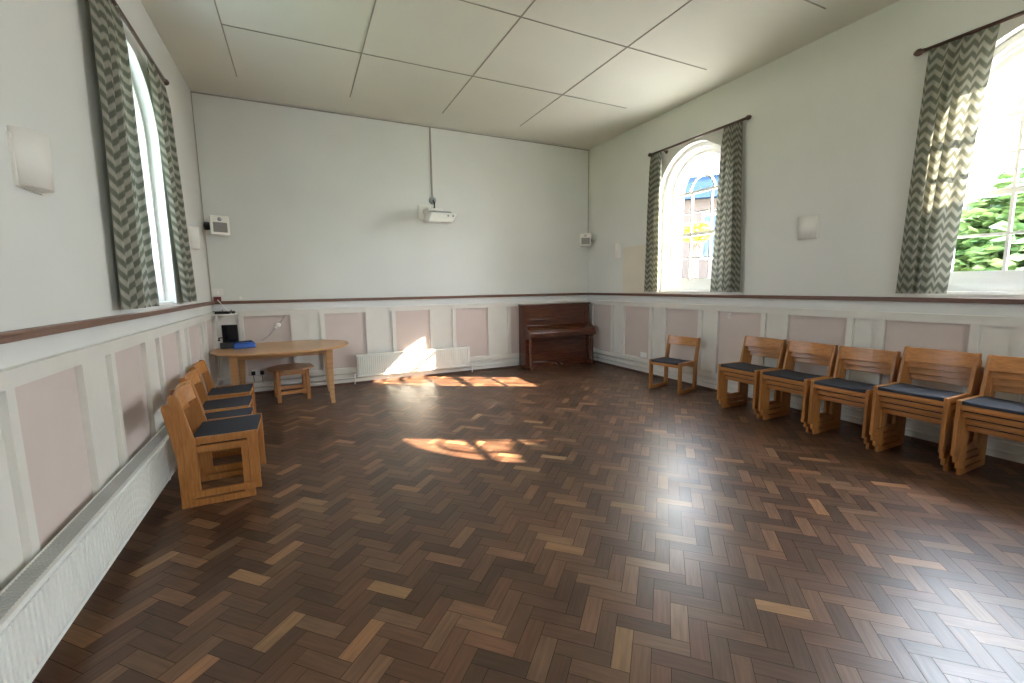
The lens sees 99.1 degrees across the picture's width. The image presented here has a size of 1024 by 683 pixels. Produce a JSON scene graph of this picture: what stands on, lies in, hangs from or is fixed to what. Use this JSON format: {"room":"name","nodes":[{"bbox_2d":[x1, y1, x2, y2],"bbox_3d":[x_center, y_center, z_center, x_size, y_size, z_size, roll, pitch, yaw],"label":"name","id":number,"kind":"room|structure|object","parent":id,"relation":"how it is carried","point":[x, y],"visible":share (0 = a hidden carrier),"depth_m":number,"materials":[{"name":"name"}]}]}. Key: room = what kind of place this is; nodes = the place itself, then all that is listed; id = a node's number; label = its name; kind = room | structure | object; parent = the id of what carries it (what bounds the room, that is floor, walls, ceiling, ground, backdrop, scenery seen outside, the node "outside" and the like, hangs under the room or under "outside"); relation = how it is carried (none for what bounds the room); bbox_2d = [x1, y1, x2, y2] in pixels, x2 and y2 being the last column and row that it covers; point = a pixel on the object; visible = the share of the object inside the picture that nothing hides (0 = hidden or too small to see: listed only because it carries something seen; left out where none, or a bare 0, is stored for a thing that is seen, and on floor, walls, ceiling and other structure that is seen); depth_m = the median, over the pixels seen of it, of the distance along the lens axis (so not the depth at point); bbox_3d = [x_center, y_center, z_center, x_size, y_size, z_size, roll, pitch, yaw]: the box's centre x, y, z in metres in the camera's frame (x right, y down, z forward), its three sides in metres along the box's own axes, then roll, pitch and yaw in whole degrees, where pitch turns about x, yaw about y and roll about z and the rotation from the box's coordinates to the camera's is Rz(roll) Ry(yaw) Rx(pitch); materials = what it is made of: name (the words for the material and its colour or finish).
{"room":"community hall","nodes":[
{"label":"community hall","id":0,"kind":"room"},
{"bbox_2d":[0,0,210,331],"bbox_3d":[-2.165,-0.671,1.214,0.500,4.382,11.601,-4,8,-26],"label":"wall","id":1,"kind":"structure","parent":0,"point":[58,261],"depth_m":2.50,"materials":[{"name":"paint"}]},
{"bbox_2d":[6,125,53,194],"bbox_3d":[-2.264,-0.852,2.083,0.095,0.263,0.230,-4,8,-26],"label":"wall light","id":2,"kind":"object","parent":1,"relation":"attached to","point":[29,150],"visible":1,"depth_m":2.02,"materials":[{"name":"white plastic"}]},
{"bbox_2d":[0,425,177,682],"bbox_3d":[-2.245,1.046,2.485,0.108,0.444,3.178,-4,8,-26],"label":"radiator","id":3,"kind":"object","parent":1,"relation":"attached to","point":[41,603],"visible":0.81,"depth_m":1.93,"materials":[{"name":"metal"}]},
{"bbox_2d":[0,301,214,343],"bbox_3d":[-1.904,0.028,1.426,0.058,0.042,10.601,-4,8,-26],"label":"trim","id":4,"kind":"structure","parent":1,"relation":"attached to","point":[33,332],"depth_m":2.36,"materials":[{"name":"brown wood"}]},
{"bbox_2d":[0,305,221,591],"bbox_3d":[-1.897,0.610,1.500,0.056,1.131,10.601,-4,8,-26],"label":"wainscoting","id":5,"kind":"structure","parent":1,"relation":"attached to","point":[76,406],"depth_m":2.33,"materials":[{"name":"beige paint"}]},
{"bbox_2d":[111,0,168,85],"bbox_3d":[-3.106,-2.486,3.589,0.097,0.086,1.798,-4,8,-26],"label":"pole","id":6,"kind":"object","parent":1,"relation":"attached to","point":[166,82],"visible":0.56,"depth_m":3.59,"materials":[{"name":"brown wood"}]},
{"bbox_2d":[89,0,158,309],"bbox_3d":[-2.753,-1.331,3.093,0.082,2.180,0.655,-4,8,-26],"label":"curtain","id":7,"kind":"object","parent":6,"relation":"hanging from","point":[131,227],"visible":1,"depth_m":3.03,"materials":[{"name":"grey fabric"}]},
{"bbox_2d":[146,55,196,301],"bbox_3d":[-3.361,-1.483,4.342,0.066,2.180,0.839,-4,8,-26],"label":"curtain","id":8,"kind":"object","parent":6,"relation":"hanging from","point":[162,108],"visible":1,"depth_m":4.31,"materials":[{"name":"grey fabric"}]},
{"bbox_2d":[131,77,173,304],"bbox_3d":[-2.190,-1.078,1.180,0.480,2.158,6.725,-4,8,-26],"label":"window","id":9,"kind":"structure","parent":1,"relation":"in","point":[143,146],"depth_m":4.20,"materials":[{"name":"white paint"}]},
{"bbox_2d":[187,226,199,249],"bbox_3d":[-3.802,-1.235,5.237,0.095,0.263,0.230,-4,8,-26],"label":"wall light","id":10,"kind":"object","parent":1,"relation":"attached to","point":[193,232],"visible":0.95,"depth_m":5.17,"materials":[{"name":"white plastic"}]},
{"bbox_2d":[203,215,229,235],"bbox_3d":[-4.059,-1.582,5.976,0.261,0.256,0.262,5,10,40],"label":"wall speaker","id":11,"kind":"object","parent":1,"relation":"attached to","point":[217,225],"visible":1,"depth_m":5.91,"materials":[{"name":"white plastic"}]},
{"bbox_2d":[213,222,227,232],"bbox_3d":[-3.952,-1.548,5.915,0.008,0.131,0.168,5,10,40],"label":"grille","id":12,"kind":"object","parent":11,"relation":"attached to","point":[217,226],"depth_m":5.91,"materials":[{"name":"grey plastic"}]},
{"bbox_2d":[211,313,239,321],"bbox_3d":[-3.970,-0.331,6.070,0.299,0.106,0.300,-4,8,-26],"label":"corner shelf","id":13,"kind":"object","parent":1,"relation":"attached to","point":[215,315],"visible":0.92,"depth_m":5.99,"materials":[{"name":"white paint"}]},
{"bbox_2d":[213,310,234,313],"bbox_3d":[-4.013,-0.414,6.080,0.250,0.056,0.130,0,7,9],"label":"router","id":14,"kind":"object","parent":13,"relation":"on","point":[222,311],"visible":0.94,"depth_m":6.02,"materials":[{"name":"black plastic"}]},
{"bbox_2d":[190,90,588,300],"bbox_3d":[-1.462,-1.507,7.667,6.436,4.382,0.500,-4,8,-26],"label":"wall","id":15,"kind":"structure","parent":0,"point":[317,204],"depth_m":6.97,"materials":[{"name":"paint"}]},
{"bbox_2d":[190,92,211,300],"bbox_3d":[-4.245,-1.938,5.971,0.009,2.758,0.010,-4,8,-26],"label":"conduit","id":16,"kind":"object","parent":15,"relation":"attached to","point":[190,92],"visible":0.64,"depth_m":5.95,"materials":[{"name":"grey plastic"}]},
{"bbox_2d":[213,297,221,300],"bbox_3d":[-4.158,-0.601,6.160,0.090,0.062,0.039,-4,8,-26],"label":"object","id":17,"kind":"object","parent":15,"relation":"attached to","point":[214,298],"visible":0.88,"depth_m":6.14,"materials":[{"name":"red plastic"}]},
{"bbox_2d":[212,289,222,294],"bbox_3d":[-4.156,-0.697,6.163,0.130,0.090,0.015,-4,8,-26],"label":"switch plate","id":18,"kind":"object","parent":15,"relation":"attached to","point":[214,291],"visible":1,"depth_m":6.16,"materials":[{"name":"white plastic"}]},
{"bbox_2d":[252,369,263,374],"bbox_3d":[-3.775,0.457,6.484,0.146,0.086,0.013,-4,8,-26],"label":"wall socket","id":19,"kind":"object","parent":15,"relation":"attached to","point":[257,371],"visible":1,"depth_m":6.48,"materials":[{"name":"white paint"}]},
{"bbox_2d":[221,356,518,393],"bbox_3d":[-1.321,0.485,7.683,6.436,0.227,0.026,-4,8,-26],"label":"baseboard","id":20,"kind":"structure","parent":15,"relation":"attached to","point":[509,365],"depth_m":7.23,"materials":[{"name":"beige paint"}]},
{"bbox_2d":[224,357,518,385],"bbox_3d":[-1.313,0.415,7.655,6.316,0.020,0.021,-4,8,-26],"label":"pipe","id":21,"kind":"object","parent":15,"relation":"attached to","point":[513,357],"visible":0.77,"depth_m":6.84,"materials":[{"name":"white metal"}]},
{"bbox_2d":[254,361,518,388],"bbox_3d":[-1.312,0.499,7.666,6.316,0.020,0.021,-4,8,-26],"label":"pipe","id":22,"kind":"object","parent":15,"relation":"attached to","point":[518,361],"visible":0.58,"depth_m":7.30,"materials":[{"name":"white metal"}]},
{"bbox_2d":[191,91,588,150],"bbox_3d":[-1.378,-3.531,7.175,6.416,0.016,0.014,-4,8,-26],"label":"trim","id":23,"kind":"structure","parent":15,"relation":"attached to","point":[191,91],"depth_m":6.77,"materials":[{"name":"paint"}]},
{"bbox_2d":[212,295,587,382],"bbox_3d":[-1.324,-0.177,7.585,6.436,1.131,0.056,-4,8,-26],"label":"wainscoting","id":24,"kind":"structure","parent":15,"relation":"attached to","point":[489,326],"depth_m":7.18,"materials":[{"name":"beige paint"}]},
{"bbox_2d":[215,293,586,303],"bbox_3d":[-1.331,-0.758,7.510,6.436,0.042,0.058,-4,8,-26],"label":"trim","id":25,"kind":"structure","parent":15,"relation":"attached to","point":[550,294],"depth_m":7.13,"materials":[{"name":"brown wood"}]},
{"bbox_2d":[429,127,435,207],"bbox_3d":[-1.315,-2.854,7.211,0.120,1.332,0.151,-4,8,-26],"label":"cable conduit","id":26,"kind":"object","parent":15,"relation":"attached to","point":[432,200],"visible":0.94,"depth_m":7.27,"materials":[{"name":"paint"}]},
{"bbox_2d":[418,205,456,223],"bbox_3d":[-1.221,-2.092,7.138,0.504,0.338,0.528,-4,8,-26],"label":"projector","id":27,"kind":"object","parent":15,"relation":"attached to","point":[424,211],"visible":1,"depth_m":6.99,"materials":[{"name":"white plastic"}]},
{"bbox_2d":[432,210,450,212],"bbox_3d":[-1.151,-2.090,7.076,0.308,0.050,0.214,-4,8,-26],"label":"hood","id":28,"kind":"object","parent":27,"relation":"attached to","point":[440,211],"depth_m":7.00,"materials":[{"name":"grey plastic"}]},
{"bbox_2d":[588,151,588,227],"bbox_3d":[1.518,-2.894,8.666,0.009,1.700,0.010,-4,8,-26],"label":"conduit","id":29,"kind":"object","parent":15,"relation":"attached to","point":[588,151],"visible":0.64,"depth_m":8.64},
{"bbox_2d":[140,0,899,148],"bbox_3d":[0.928,-3.038,2.435,7.436,0.120,11.601,-4,8,-26],"label":"ceiling","id":30,"kind":"structure","parent":0,"point":[730,39],"depth_m":4.95,"materials":[{"name":"paint"}]},
{"bbox_2d":[214,0,825,125],"bbox_3d":[0.834,-3.014,2.736,5.317,0.010,8.816,-4,8,-26],"label":"trim","id":31,"kind":"structure","parent":30,"relation":"attached to","point":[361,53],"depth_m":4.81,"materials":[{"name":"paint"}]},
{"bbox_2d":[32,362,1023,682],"bbox_3d":[0.985,1.229,2.981,7.436,0.120,11.601,-4,8,-26],"label":"floor","id":32,"kind":"structure","parent":0,"point":[581,522],"depth_m":2.52,"materials":[{"name":"brown wood"}]},
{"bbox_2d":[161,402,260,508],"bbox_3d":[-2.283,0.777,3.369,0.514,0.765,0.500,-4,8,-26],"label":"chair","id":33,"kind":"object","parent":32,"relation":"on","point":[165,410],"visible":0.5,"depth_m":3.18,"materials":[{"name":"brown wood"}]},
{"bbox_2d":[167,382,265,499],"bbox_3d":[-2.239,0.710,3.370,0.514,0.765,0.500,-4,8,-26],"label":"chair","id":34,"kind":"object","parent":33,"relation":"on","point":[250,426],"visible":1,"depth_m":3.25,"materials":[{"name":"brown wood"}]},
{"bbox_2d":[170,378,253,473],"bbox_3d":[-2.580,0.722,3.832,0.514,0.765,0.500,-4,8,-26],"label":"chair","id":35,"kind":"object","parent":32,"relation":"on","point":[246,410],"visible":0.25,"depth_m":3.98,"materials":[{"name":"brown wood"}]},
{"bbox_2d":[179,369,254,452],"bbox_3d":[-2.861,0.667,4.293,0.514,0.765,0.500,-4,8,-26],"label":"chair","id":36,"kind":"object","parent":32,"relation":"on","point":[225,403],"visible":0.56,"depth_m":4.34,"materials":[{"name":"brown wood"}]},
{"bbox_2d":[189,360,255,413],"bbox_3d":[-3.184,0.599,4.854,0.514,0.765,0.500,-4,8,-26],"label":"chair","id":37,"kind":"object","parent":32,"relation":"on","point":[242,389],"visible":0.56,"depth_m":4.90,"materials":[{"name":"brown wood"}]},
{"bbox_2d":[210,340,348,402],"bbox_3d":[-3.107,0.447,5.998,1.655,0.775,1.270,-4,8,-26],"label":"table","id":38,"kind":"object","parent":32,"relation":"on","point":[237,357],"visible":0.87,"depth_m":5.77,"materials":[{"name":"brown wood"}]},
{"bbox_2d":[220,342,233,348],"bbox_3d":[-3.768,0.053,5.778,0.160,0.078,0.100,-6,9,-35],"label":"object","id":39,"kind":"object","parent":38,"relation":"on","point":[224,345],"visible":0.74,"depth_m":5.74,"materials":[{"name":"black plastic"}]},
{"bbox_2d":[221,324,238,341],"bbox_3d":[-3.831,-0.079,5.939,0.190,0.300,0.110,-3,8,-14],"label":"screen","id":40,"kind":"object","parent":38,"relation":"on","point":[229,332],"visible":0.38,"depth_m":5.92,"materials":[{"name":"black plastic"}]},
{"bbox_2d":[233,340,255,348],"bbox_3d":[-3.589,0.038,5.843,0.249,0.086,0.169,-7,9,-39],"label":"box","id":41,"kind":"object","parent":38,"relation":"on","point":[247,343],"visible":0.98,"depth_m":5.80,"materials":[{"name":"blue plastic"}]},
{"bbox_2d":[266,363,313,402],"bbox_3d":[-3.138,0.580,6.218,0.582,0.455,0.582,-6,9,-33],"label":"side table","id":42,"kind":"object","parent":32,"relation":"on","point":[292,368],"visible":1,"depth_m":6.12,"materials":[{"name":"brown wood"}]},
{"bbox_2d":[354,346,472,383],"bbox_3d":[-1.629,0.386,7.450,2.033,0.477,0.048,-4,8,-26],"label":"radiator","id":43,"kind":"object","parent":32,"relation":"on","point":[440,358],"visible":1,"depth_m":7.39,"materials":[{"name":"metal"}]},
{"bbox_2d":[518,302,595,370],"bbox_3d":[0.881,-0.127,8.366,1.476,1.205,0.460,-4,8,-26],"label":"upright piano","id":44,"kind":"object","parent":32,"relation":"on","point":[550,334],"visible":1,"depth_m":8.31,"materials":[{"name":"brown wood"}]},
{"bbox_2d":[648,335,700,394],"bbox_3d":[2.383,0.325,6.412,0.514,0.765,0.500,-6,9,-36],"label":"chair","id":45,"kind":"object","parent":32,"relation":"on","point":[666,361],"visible":1,"depth_m":6.37,"materials":[{"name":"brown wood"}]},
{"bbox_2d":[721,351,780,417],"bbox_3d":[2.946,0.460,5.291,0.514,0.765,0.500,-4,8,-25],"label":"chair","id":46,"kind":"object","parent":32,"relation":"on","point":[725,404],"visible":0.36,"depth_m":5.42,"materials":[{"name":"brown wood"}]},
{"bbox_2d":[719,344,786,413],"bbox_3d":[2.905,0.403,5.267,0.514,0.765,0.500,-4,8,-25],"label":"chair","id":47,"kind":"object","parent":46,"relation":"on","point":[757,349],"visible":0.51,"depth_m":5.34,"materials":[{"name":"brown wood"}]},
{"bbox_2d":[717,335,786,408],"bbox_3d":[2.865,0.346,5.239,0.514,0.765,0.500,-4,8,-25],"label":"chair","id":48,"kind":"object","parent":47,"relation":"on","point":[740,367],"visible":0.9,"depth_m":5.22,"materials":[{"name":"brown wood"}]},
{"bbox_2d":[762,357,829,431],"bbox_3d":[3.183,0.519,4.807,0.514,0.765,0.500,-4,8,-26],"label":"chair","id":49,"kind":"object","parent":32,"relation":"on","point":[766,416],"visible":0.34,"depth_m":4.93,"materials":[{"name":"brown wood"}]},
{"bbox_2d":[758,340,837,421],"bbox_3d":[3.102,0.405,4.753,0.514,0.765,0.500,-4,8,-25],"label":"chair","id":50,"kind":"object","parent":49,"relation":"on","point":[785,375],"visible":0.89,"depth_m":4.73,"materials":[{"name":"brown wood"}]},
{"bbox_2d":[760,352,837,426],"bbox_3d":[3.142,0.462,4.780,0.514,0.765,0.500,-4,8,-25],"label":"chair","id":51,"kind":"object","parent":49,"relation":"on","point":[793,354],"visible":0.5,"depth_m":4.86,"materials":[{"name":"brown wood"}]},
{"bbox_2d":[812,364,890,448],"bbox_3d":[3.417,0.577,4.327,0.514,0.765,0.500,-4,8,-26],"label":"chair","id":52,"kind":"object","parent":32,"relation":"on","point":[816,430],"visible":0.35,"depth_m":4.42,"materials":[{"name":"brown wood"}]},
{"bbox_2d":[810,357,901,443],"bbox_3d":[3.377,0.521,4.298,0.514,0.765,0.500,-4,8,-25],"label":"chair","id":53,"kind":"object","parent":52,"relation":"on","point":[835,419],"visible":0.43,"depth_m":4.35,"materials":[{"name":"brown wood"}]},
{"bbox_2d":[808,345,900,437],"bbox_3d":[3.335,0.463,4.275,0.514,0.765,0.500,-4,8,-26],"label":"chair","id":54,"kind":"object","parent":53,"relation":"on","point":[834,384],"visible":0.85,"depth_m":4.27,"materials":[{"name":"brown wood"}]},
{"bbox_2d":[875,373,983,471],"bbox_3d":[3.656,0.637,3.837,0.514,0.765,0.500,-4,8,-25],"label":"chair","id":55,"kind":"object","parent":32,"relation":"on","point":[950,465],"visible":0.34,"depth_m":3.88,"materials":[{"name":"brown wood"}]},
{"bbox_2d":[872,367,983,464],"bbox_3d":[3.614,0.579,3.813,0.514,0.765,0.500,-4,8,-25],"label":"chair","id":56,"kind":"object","parent":55,"relation":"on","point":[946,374],"visible":0.34,"depth_m":3.80,"materials":[{"name":"brown wood"}]},
{"bbox_2d":[870,360,981,458],"bbox_3d":[3.574,0.522,3.785,0.514,0.765,0.500,-4,8,-25],"label":"chair","id":57,"kind":"object","parent":56,"relation":"on","point":[939,367],"visible":0.3,"depth_m":3.76,"materials":[{"name":"brown wood"}]},
{"bbox_2d":[869,346,981,452],"bbox_3d":[3.536,0.466,3.753,0.514,0.765,0.500,-4,8,-25],"label":"chair","id":58,"kind":"object","parent":57,"relation":"on","point":[899,389],"visible":0.93,"depth_m":3.72,"materials":[{"name":"brown wood"}]},
{"bbox_2d":[956,385,1023,474],"bbox_3d":[3.897,0.697,3.343,0.514,0.765,0.500,-4,8,-26],"label":"chair","id":59,"kind":"object","parent":32,"relation":"on","point":[999,388],"visible":0.44,"depth_m":3.47,"materials":[{"name":"brown wood"}]},
{"bbox_2d":[954,378,1023,468],"bbox_3d":[3.857,0.640,3.316,0.514,0.765,0.500,-4,8,-26],"label":"chair","id":60,"kind":"object","parent":59,"relation":"on","point":[995,381],"visible":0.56,"depth_m":3.44,"materials":[{"name":"brown wood"}]},
{"bbox_2d":[952,371,1023,462],"bbox_3d":[3.815,0.582,3.292,0.514,0.765,0.500,-4,8,-25],"label":"chair","id":61,"kind":"object","parent":60,"relation":"on","point":[1001,375],"visible":0.44,"depth_m":3.40,"materials":[{"name":"brown wood"}]},
{"bbox_2d":[950,354,1023,455],"bbox_3d":[3.775,0.525,3.265,0.514,0.765,0.500,-4,8,-25],"label":"chair","id":62,"kind":"object","parent":61,"relation":"on","point":[982,403],"visible":0.98,"depth_m":3.39,"materials":[{"name":"brown wood"}]},
{"bbox_2d":[588,0,1023,298],"bbox_3d":[4.077,-1.138,4.202,0.500,4.382,11.601,-4,8,-26],"label":"wall","id":63,"kind":"structure","parent":0,"point":[830,133],"depth_m":4.87,"materials":[{"name":"paint"}]},
{"bbox_2d":[580,233,591,246],"bbox_3d":[1.460,-2.000,8.621,0.236,0.243,0.267,0,7,8],"label":"wall speaker","id":64,"kind":"object","parent":63,"relation":"attached to","point":[585,238],"visible":1,"depth_m":8.50,"materials":[{"name":"white plastic"}]},
{"bbox_2d":[581,238,589,243],"bbox_3d":[1.433,-1.958,8.502,0.160,0.124,0.008,0,7,8],"label":"grille","id":65,"kind":"object","parent":64,"relation":"attached to","point":[583,240],"depth_m":8.50,"materials":[{"name":"grey plastic"}]},
{"bbox_2d":[615,243,620,257],"bbox_3d":[1.921,-1.663,7.976,0.059,0.263,0.143,-4,8,-26],"label":"wall light","id":66,"kind":"object","parent":63,"relation":"attached to","point":[617,245],"visible":1,"depth_m":7.94,"materials":[{"name":"white plastic"}]},
{"bbox_2d":[623,245,651,292],"bbox_3d":[2.169,-1.248,7.580,0.007,0.816,0.725,-4,8,-26],"label":"notice board","id":67,"kind":"object","parent":63,"relation":"attached to","point":[633,256],"visible":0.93,"depth_m":7.63,"materials":[{"name":"beige"}]},
{"bbox_2d":[640,352,646,357],"bbox_3d":[2.279,0.232,7.564,0.013,0.086,0.146,-4,8,-26],"label":"wall socket","id":68,"kind":"object","parent":63,"relation":"attached to","point":[642,354],"visible":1,"depth_m":7.56,"materials":[{"name":"white paint"}]},
{"bbox_2d":[658,142,720,291],"bbox_3d":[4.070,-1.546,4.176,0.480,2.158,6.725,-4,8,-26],"label":"window","id":69,"kind":"structure","parent":63,"relation":"in","point":[675,186],"depth_m":6.94,"materials":[{"name":"white paint"}]},
{"bbox_2d":[648,115,751,156],"bbox_3d":[2.618,-2.909,6.285,0.093,0.086,1.808,-4,8,-26],"label":"pole","id":70,"kind":"object","parent":63,"relation":"attached to","point":[748,117],"visible":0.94,"depth_m":6.13,"materials":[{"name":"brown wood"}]},
{"bbox_2d":[644,152,661,290],"bbox_3d":[2.292,-1.909,7.073,0.071,2.180,0.320,-4,8,-26],"label":"curtain","id":71,"kind":"object","parent":70,"relation":"hanging from","point":[652,259],"visible":1,"depth_m":7.06,"materials":[{"name":"grey fabric"}]},
{"bbox_2d":[710,121,742,291],"bbox_3d":[2.905,-1.758,5.826,0.074,2.180,0.450,-4,8,-26],"label":"curtain","id":72,"kind":"object","parent":70,"relation":"hanging from","point":[726,263],"visible":1,"depth_m":5.84,"materials":[{"name":"grey fabric"}]},
{"bbox_2d":[587,295,1023,442],"bbox_3d":[3.845,0.180,4.248,0.056,1.131,10.601,-4,8,-26],"label":"wainscoting","id":73,"kind":"structure","parent":63,"relation":"attached to","point":[625,326],"depth_m":5.14,"materials":[{"name":"beige paint"}]},
{"bbox_2d":[587,293,1023,303],"bbox_3d":[3.836,-0.401,4.173,0.058,0.042,10.601,-4,8,-26],"label":"trim","id":74,"kind":"structure","parent":63,"relation":"attached to","point":[854,298],"depth_m":4.62,"materials":[{"name":"brown wood"}]},
{"bbox_2d":[589,351,1023,467],"bbox_3d":[3.867,0.843,4.339,0.026,0.227,10.601,-4,8,-26],"label":"baseboard","id":75,"kind":"structure","parent":63,"relation":"attached to","point":[1005,458],"depth_m":4.75,"materials":[{"name":"beige paint"}]},
{"bbox_2d":[589,355,1023,457],"bbox_3d":[3.842,0.854,4.345,0.021,0.020,10.431,-4,8,-26],"label":"pipe","id":76,"kind":"object","parent":63,"relation":"attached to","point":[907,429],"visible":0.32,"depth_m":4.75,"materials":[{"name":"white metal"}]},
{"bbox_2d":[797,215,819,240],"bbox_3d":[3.358,-1.300,4.989,0.095,0.263,0.230,-4,8,-26],"label":"wall light","id":77,"kind":"object","parent":63,"relation":"attached to","point":[808,225],"visible":1,"depth_m":4.94,"materials":[{"name":"white plastic"}]},
{"bbox_2d":[593,352,1023,446],"bbox_3d":[3.841,0.770,4.335,0.021,0.020,10.431,-4,8,-26],"label":"pipe","id":78,"kind":"object","parent":63,"relation":"attached to","point":[910,421],"visible":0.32,"depth_m":4.76,"materials":[{"name":"white metal"}]},
{"bbox_2d":[913,10,1023,55],"bbox_3d":[4.104,-2.539,3.238,0.093,0.086,1.778,-4,8,-26],"label":"pole","id":79,"kind":"object","parent":63,"relation":"attached to","point":[918,52],"visible":0.87,"depth_m":3.69,"materials":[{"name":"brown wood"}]},
{"bbox_2d":[896,23,1000,293],"bbox_3d":[3.842,-1.524,3.899,0.070,2.180,0.535,-4,8,-26],"label":"curtain","id":80,"kind":"object","parent":79,"relation":"hanging from","point":[957,73],"visible":1,"depth_m":3.90,"materials":[{"name":"grey fabric"}]},
{"bbox_2d":[947,30,1023,294],"bbox_3d":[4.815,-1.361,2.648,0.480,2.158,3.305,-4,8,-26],"label":"window","id":81,"kind":"structure","parent":63,"relation":"in","point":[1004,281],"depth_m":3.74,"materials":[{"name":"white paint"}]},
{"label":"outside","id":82,"kind":"structure","parent":0,"visible":0},
{"bbox_3d":[0.030,2.207,0.282,120.000,0.450,120.000,-4,8,-26],"label":"ground","id":83,"kind":"structure","parent":82,"visible":0},
{"bbox_2d":[683,222,712,277],"bbox_3d":[6.287,-2.056,15.138,1.244,4.095,1.231,-4,8,-26],"label":"tree","id":84,"kind":"object","parent":83,"relation":"on","point":[703,226],"visible":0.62,"depth_m":14.78,"materials":[{"name":"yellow plant"}]},
{"bbox_2d":[681,155,719,278],"bbox_3d":[8.526,-5.386,21.972,12.600,8.900,7.800,2,8,22],"label":"house","id":85,"kind":"structure","parent":83,"relation":"on","point":[702,200],"depth_m":18.56,"materials":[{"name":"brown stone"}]},
{"bbox_2d":[953,159,1023,271],"bbox_3d":[8.030,-1.049,7.166,2.085,3.688,2.103,0,7,4],"label":"tree","id":86,"kind":"object","parent":83,"relation":"on","point":[988,214],"visible":0.37,"depth_m":6.82,"materials":[{"name":"green plant"}]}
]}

